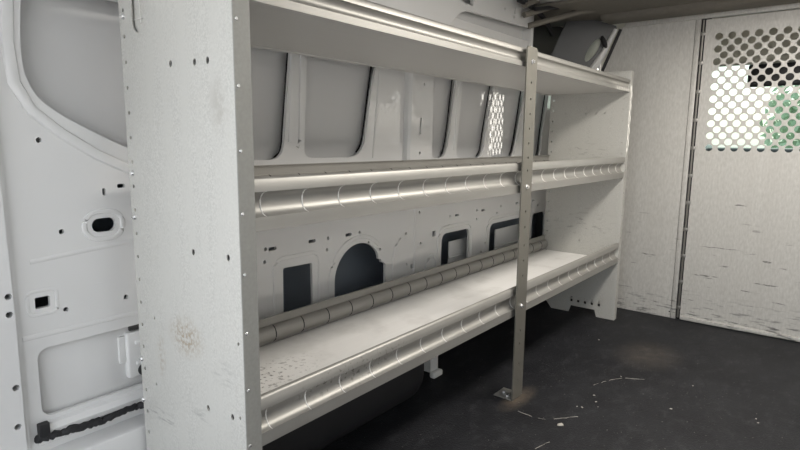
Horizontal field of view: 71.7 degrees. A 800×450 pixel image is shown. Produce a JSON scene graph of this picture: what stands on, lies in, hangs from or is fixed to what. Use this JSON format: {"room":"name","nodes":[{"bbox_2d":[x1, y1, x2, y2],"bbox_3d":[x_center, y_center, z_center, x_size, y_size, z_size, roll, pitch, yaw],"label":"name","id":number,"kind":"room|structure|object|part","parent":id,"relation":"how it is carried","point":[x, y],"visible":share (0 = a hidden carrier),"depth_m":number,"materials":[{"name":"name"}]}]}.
{"room":"vehicle interior","nodes":[
{"label":"vehicle interior","id":0,"kind":"room"},
{"bbox_2d":[0,0,553,449],"bbox_3d":[0.324,-0.260,2.481,0.123,1.470,3.615,7,11,38],"label":"wall","id":1,"kind":"structure","parent":0,"point":[51,185],"depth_m":1.24,"materials":[{"name":"white metal"}]},
{"bbox_2d":[0,145,30,449],"bbox_3d":[-0.807,-0.041,0.975,0.026,1.470,0.195,7,11,38],"label":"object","id":2,"kind":"structure","parent":1,"relation":"attached to","point":[14,428],"depth_m":1.07,"materials":[{"name":"white paint"}]},
{"bbox_2d":[34,401,143,443],"bbox_3d":[-0.658,0.417,1.226,0.022,0.052,0.265,7,11,38],"label":"strip","id":3,"kind":"object","parent":1,"relation":"attached to","point":[43,428],"visible":0.88,"depth_m":1.18,"materials":[{"name":"black rubber"}]},
{"bbox_2d":[48,413,146,449],"bbox_3d":[-0.746,0.565,1.204,0.174,0.205,0.590,7,11,38],"label":"trim","id":4,"kind":"structure","parent":1,"relation":"attached to","point":[129,434],"depth_m":1.22,"materials":[{"name":"white paint"}]},
{"bbox_2d":[117,324,141,377],"bbox_3d":[-0.602,0.289,1.316,0.028,0.128,0.126,7,11,38],"label":"latch","id":5,"kind":"object","parent":1,"relation":"in","point":[129,343],"visible":0.49,"depth_m":1.28,"materials":[{"name":"white plastic"}]},
{"bbox_2d":[0,0,523,445],"bbox_3d":[-0.030,-0.145,1.952,0.053,0.961,2.300,7,11,38],"label":"trim","id":6,"kind":"structure","parent":1,"relation":"attached to","point":[105,407],"depth_m":1.21,"materials":[{"name":"white paint"}]},
{"bbox_2d":[106,0,533,47],"bbox_3d":[-0.068,-0.729,1.788,0.070,0.340,2.130,7,11,38],"label":"trim","id":7,"kind":"structure","parent":1,"relation":"attached to","point":[527,40],"depth_m":2.36,"materials":[{"name":"white paint"}]},
{"bbox_2d":[273,53,544,157],"bbox_3d":[0.202,-0.427,2.238,0.005,0.326,1.790,7,11,38],"label":"trim","id":8,"kind":"structure","parent":1,"relation":"attached to","point":[287,53],"depth_m":2.22,"materials":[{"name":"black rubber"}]},
{"bbox_2d":[410,74,433,159],"bbox_3d":[0.074,-0.548,2.001,0.020,0.740,0.155,7,11,38],"label":"trim","id":9,"kind":"structure","parent":1,"relation":"attached to","point":[422,85],"depth_m":2.02,"materials":[{"name":"white paint"}]},
{"bbox_2d":[368,0,533,28],"bbox_3d":[-0.048,-0.731,1.766,0.012,0.330,2.120,7,11,38],"label":"trim","id":10,"kind":"structure","parent":1,"relation":"attached to","point":[443,11],"depth_m":2.08,"materials":[{"name":"white paint"}]},
{"bbox_2d":[447,224,518,263],"bbox_3d":[0.428,0.101,2.649,0.013,0.148,0.705,7,11,38],"label":"trim","id":11,"kind":"structure","parent":1,"relation":"attached to","point":[505,236],"depth_m":2.69,"materials":[{"name":"white paint"}]},
{"bbox_2d":[533,25,562,55],"bbox_3d":[0.792,-0.769,2.996,0.020,0.770,0.820,7,11,38],"label":"trim","id":12,"kind":"structure","parent":1,"relation":"attached to","point":[544,43],"depth_m":2.91,"materials":[{"name":"black plastic"}]},
{"bbox_2d":[521,0,595,28],"bbox_3d":[0.760,-1.028,2.606,0.594,0.242,0.254,-3,9,-23],"label":"trim","id":13,"kind":"structure","parent":1,"relation":"attached to","point":[529,13],"depth_m":2.53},
{"bbox_2d":[527,0,564,26],"bbox_3d":[0.421,-0.800,1.097,1.930,0.020,3.585,7,11,38],"label":"ceiling","id":14,"kind":"structure","parent":0,"point":[541,1],"depth_m":2.48,"materials":[{"name":"white paint"}]},
{"bbox_2d":[517,0,558,35],"bbox_3d":[0.689,-0.991,2.524,0.215,0.161,0.491,7,11,38],"label":"wiring loom","id":15,"kind":"object","parent":14,"relation":"attached to","point":[531,7],"visible":0.67,"depth_m":2.48,"materials":[{"name":"black plastic"}]},
{"bbox_2d":[321,299,799,449],"bbox_3d":[0.380,0.682,1.293,1.930,0.030,3.505,7,11,38],"label":"floor","id":16,"kind":"structure","parent":0,"point":[737,377],"depth_m":1.91,"materials":[{"name":"black rubber"}]},
{"bbox_2d":[262,363,423,449],"bbox_3d":[-0.219,0.483,1.604,0.241,0.254,0.785,7,11,38],"label":"wheel arch","id":17,"kind":"object","parent":16,"relation":"on","point":[326,429],"visible":0.23,"depth_m":1.53,"materials":[{"name":"black rubber"}]},
{"bbox_2d":[118,0,633,449],"bbox_3d":[0.251,-0.020,1.894,0.404,1.172,2.148,7,11,38],"label":"shelving unit","id":18,"kind":"object","parent":16,"relation":"on","point":[216,375],"visible":1,"depth_m":1.19,"materials":[{"name":"metal"}]},
{"bbox_3d":[-0.421,0.099,1.075,0.377,1.172,0.002,7,11,38],"label":"panel","id":19,"kind":"part","parent":18,"relation":"part of","materials":[{"name":"metal"}]},
{"bbox_3d":[0.241,-0.504,1.816,0.370,0.007,2.100,7,11,38],"label":"shelf","id":20,"kind":"part","parent":18,"relation":"part of","materials":[{"name":"white metal"}]},
{"bbox_3d":[0.232,0.272,1.935,0.370,0.021,2.100,7,11,38],"label":"shelf","id":21,"kind":"part","parent":18,"relation":"part of","materials":[{"name":"white metal"}]},
{"bbox_3d":[0.111,0.408,2.019,0.080,0.285,0.055,7,11,38],"label":"support leg","id":22,"kind":"part","parent":18,"relation":"part of","materials":[{"name":"grey metal"}]},
{"bbox_3d":[0.366,0.574,1.883,0.070,0.004,0.071,7,11,38],"label":"foot plate","id":23,"kind":"part","parent":18,"relation":"part of","materials":[{"name":"grey metal"}]},
{"bbox_3d":[0.398,0.018,1.776,0.004,1.136,0.071,7,11,38],"label":"support post","id":24,"kind":"part","parent":18,"relation":"part of","materials":[{"name":"grey metal"}]},
{"bbox_3d":[0.891,-0.138,2.706,0.377,1.172,0.002,7,11,38],"label":"panel","id":25,"kind":"part","parent":18,"relation":"part of","materials":[{"name":"metal"}]},
{"bbox_2d":[559,3,799,341],"bbox_3d":[1.524,-0.223,2.474,1.780,1.425,0.028,7,11,38],"label":"wall","id":26,"kind":"structure","parent":16,"relation":"on","point":[712,237],"depth_m":2.56,"materials":[{"name":"white metal"}]},
{"bbox_2d":[551,20,617,68],"bbox_3d":[0.921,-0.923,2.801,0.332,0.290,0.083,4,9,22],"label":"trim","id":27,"kind":"structure","parent":26,"relation":"attached to","point":[587,43],"depth_m":2.78,"materials":[{"name":"grey plastic"}]},
{"bbox_2d":[534,0,710,26],"bbox_3d":[1.375,-0.942,2.221,1.850,0.016,0.445,7,11,38],"label":"trim","id":28,"kind":"structure","parent":26,"relation":"attached to","point":[601,7],"depth_m":2.49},
{"bbox_3d":[1.085,-0.282,2.824,0.650,1.425,0.004,7,11,38],"label":"fixed panel","id":29,"kind":"part","parent":26,"relation":"part of","materials":[{"name":"white metal"}]},
{"bbox_2d":[600,0,799,24],"bbox_3d":[1.593,-0.945,2.238,1.530,0.075,0.145,7,11,38],"label":"trim","id":30,"kind":"structure","parent":26,"relation":"attached to","point":[712,6],"depth_m":2.44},
{"bbox_3d":[1.666,-0.900,2.265,1.440,0.020,0.022,7,11,38],"label":"rail","id":31,"kind":"part","parent":26,"relation":"part of","materials":[{"name":"grey metal"}]},
{"bbox_3d":[1.676,0.490,2.449,0.805,0.018,0.018,7,11,38],"label":"rail","id":32,"kind":"part","parent":26,"relation":"part of","materials":[{"name":"white metal"}]},
{"bbox_3d":[1.689,-0.195,2.348,0.812,1.388,0.004,7,11,38],"label":"door","id":33,"kind":"part","parent":26,"relation":"part of","materials":[{"name":"white metal"}]},
{"bbox_3d":[1.932,0.425,3.142,1.870,0.050,1.340,7,11,38],"label":"floor","id":34,"kind":"structure","parent":0,"visible":0},
{"bbox_2d":[535,66,599,236],"bbox_3d":[1.998,-0.357,3.095,1.910,1.511,1.565,7,11,38],"label":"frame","id":35,"kind":"object","parent":34,"relation":"on","point":[539,216],"visible":0.02,"depth_m":3.14,"materials":[{"name":"black metal"}]},
{"bbox_2d":[560,2,799,70],"bbox_3d":[1.752,-0.931,2.671,1.850,0.230,0.690,7,11,38],"label":"ceiling","id":36,"kind":"structure","parent":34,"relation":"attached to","point":[788,29],"depth_m":2.91,"materials":[{"name":"grey metal"}]},
{"bbox_2d":[705,144,799,152],"bbox_3d":[2.320,-0.089,3.550,1.830,0.850,0.610,7,11,38],"label":"dashboard","id":37,"kind":"object","parent":34,"relation":"on","point":[708,147],"visible":0.07,"depth_m":3.46,"materials":[{"name":"black plastic"}]},
{"bbox_3d":[2.204,-0.781,3.294,1.780,0.654,0.803,7,11,38],"label":"window","id":38,"kind":"structure","parent":34,"relation":"attached to","visible":0},
{"bbox_2d":[747,62,799,86],"bbox_3d":[2.026,-0.863,2.944,0.285,0.248,0.100,7,11,38],"label":"mirror","id":39,"kind":"object","parent":38,"relation":"attached to","point":[782,70],"visible":0.43,"depth_m":2.93,"materials":[{"name":"black plastic"}]},
{"label":"outside","id":40,"kind":"structure","parent":0,"visible":0},
{"bbox_3d":[-0.288,1.389,1.155,120.000,0.100,120.000,7,11,38],"label":"ground","id":41,"kind":"structure","parent":40,"visible":0},
{"bbox_2d":[759,85,799,147],"bbox_3d":[13.552,-3.107,17.776,3.439,4.062,3.567,7,11,38],"label":"tree","id":42,"kind":"object","parent":41,"relation":"on","point":[795,96],"visible":0.5,"depth_m":17.88,"materials":[{"name":"green plant"}]}
]}

